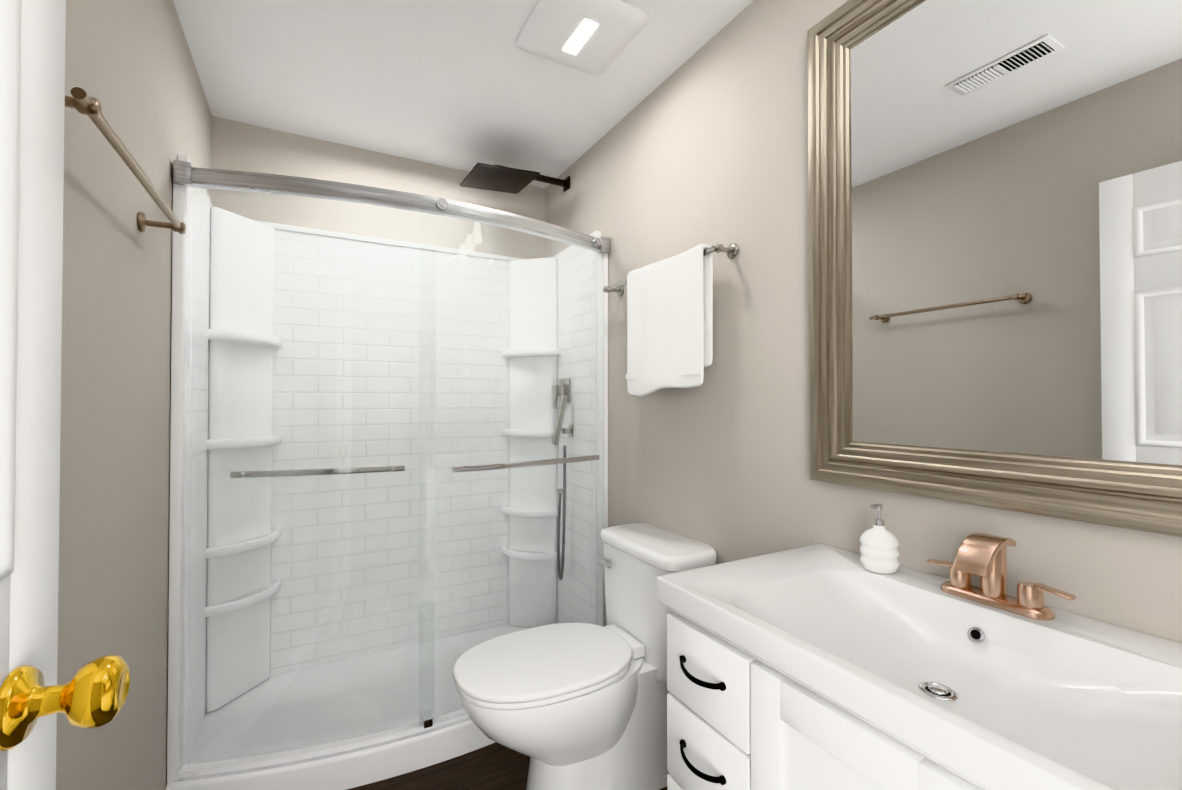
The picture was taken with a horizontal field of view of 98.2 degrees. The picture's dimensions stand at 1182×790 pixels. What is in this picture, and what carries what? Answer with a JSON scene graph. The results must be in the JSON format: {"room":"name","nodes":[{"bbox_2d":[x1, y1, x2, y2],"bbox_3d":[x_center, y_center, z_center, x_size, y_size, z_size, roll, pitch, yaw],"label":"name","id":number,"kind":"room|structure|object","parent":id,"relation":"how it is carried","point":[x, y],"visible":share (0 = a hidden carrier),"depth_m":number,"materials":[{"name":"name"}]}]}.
{"room":"bathroom","nodes":[
{"label":"bathroom","id":0,"kind":"room"},
{"bbox_2d":[56,0,211,789],"bbox_3d":[-0.876,0.024,0.726,0.100,2.440,3.390,0,-1,-29],"label":"wall","id":1,"kind":"structure","parent":0,"point":[130,67],"depth_m":1.14,"materials":[{"name":"grey paint"}]},
{"bbox_2d":[0,0,129,789],"bbox_3d":[-0.392,0.212,0.167,0.175,2.028,0.817,0,-1,-26],"label":"door","id":2,"kind":"structure","parent":1,"relation":"in","point":[35,698],"depth_m":0.48,"materials":[{"name":"white"}]},
{"bbox_2d":[65,87,185,233],"bbox_3d":[-0.921,-0.427,1.012,0.088,0.048,0.675,0,-1,-29],"label":"towel rail","id":3,"kind":"object","parent":1,"relation":"attached to","point":[80,101],"visible":0.73,"depth_m":0.90,"materials":[{"name":"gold metal"}]},
{"bbox_2d":[212,116,544,258],"bbox_3d":[-0.953,0.047,2.560,1.530,2.440,0.100,0,-1,-29],"label":"wall","id":4,"kind":"structure","parent":0,"point":[239,146],"depth_m":2.43,"materials":[{"name":"grey paint"}]},
{"bbox_2d":[173,0,752,187],"bbox_3d":[-0.161,-1.241,1.133,1.730,0.100,3.390,0,-1,-29],"label":"ceiling","id":5,"kind":"structure","parent":0,"point":[466,85],"depth_m":1.89,"materials":[{"name":"white paint"}]},
{"bbox_2d":[516,0,648,74],"bbox_3d":[-0.036,-1.171,1.663,0.335,0.024,0.335,0,-1,-29],"label":"ceiling exhaust fan","id":6,"kind":"object","parent":5,"relation":"in","point":[594,37],"visible":1,"depth_m":1.64,"materials":[{"name":"white plastic"}]},
{"bbox_2d":[347,742,666,789],"bbox_3d":[-0.161,1.299,1.102,1.730,0.100,3.390,0,-1,-29],"label":"floor","id":7,"kind":"structure","parent":0,"point":[495,766],"depth_m":1.70,"materials":[{"name":"brown wood"}]},
{"bbox_2d":[166,154,609,789],"bbox_3d":[-0.717,0.069,2.129,1.526,2.385,0.877,0,-1,-29],"label":"shower","id":8,"kind":"object","parent":7,"relation":"on","point":[388,482],"visible":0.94,"depth_m":2.22,"materials":[{"name":"white plastic"}]},
{"bbox_2d":[453,523,716,789],"bbox_3d":[-0.035,0.876,1.638,0.794,0.760,0.464,0,-1,-29],"label":"toilet","id":9,"kind":"object","parent":7,"relation":"on","point":[573,706],"visible":0.94,"depth_m":1.56,"materials":[{"name":"white ceramic"}]},
{"bbox_2d":[657,543,1181,789],"bbox_3d":[0.582,0.810,0.777,0.540,0.870,0.935,0,-1,-29],"label":"bathroom vanity","id":10,"kind":"object","parent":7,"relation":"on","point":[821,666],"visible":1,"depth_m":0.81,"materials":[{"name":"white ceramic"}]},
{"bbox_2d":[860,503,899,573],"bbox_3d":[0.626,0.308,1.113,0.076,0.142,0.076,0,-1,-29],"label":"soap dispenser","id":11,"kind":"object","parent":10,"relation":"on","point":[879,550],"visible":1,"depth_m":1.09,"materials":[{"name":"white ceramic"}]},
{"bbox_2d":[926,533,1075,620],"bbox_3d":[0.706,0.315,0.917,0.113,0.122,0.224,0,-1,-29],"label":"faucet","id":12,"kind":"object","parent":10,"relation":"on","point":[983,556],"visible":1,"depth_m":0.91,"materials":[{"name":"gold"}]},
{"bbox_2d":[545,0,1181,642],"bbox_3d":[0.553,0.034,1.510,0.100,2.440,3.390,0,-1,-29],"label":"wall","id":13,"kind":"structure","parent":0,"point":[707,142],"depth_m":1.55,"materials":[{"name":"grey paint"}]},
{"bbox_2d":[603,243,738,396],"bbox_3d":[0.240,-0.234,1.866,0.107,0.480,0.708,0,-1,-29],"label":"towel rail","id":14,"kind":"object","parent":13,"relation":"attached to","point":[669,322],"visible":1,"depth_m":1.73,"materials":[{"name":"white fabric"}]},
{"bbox_2d":[627,244,712,396],"bbox_3d":[0.258,-0.235,1.793,0.073,0.484,0.435,0,-1,-29],"label":"towel","id":15,"kind":"object","parent":14,"relation":"hanging from","point":[670,300],"depth_m":1.73,"materials":[{"name":"white fabric"}]},
{"bbox_2d":[807,0,1181,536],"bbox_3d":[0.826,-0.371,0.874,0.036,1.165,1.045,0,-1,-29],"label":"mirror","id":16,"kind":"object","parent":13,"relation":"attached to","point":[995,242],"visible":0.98,"depth_m":0.97,"materials":[{"name":"clear glass"}]}
]}

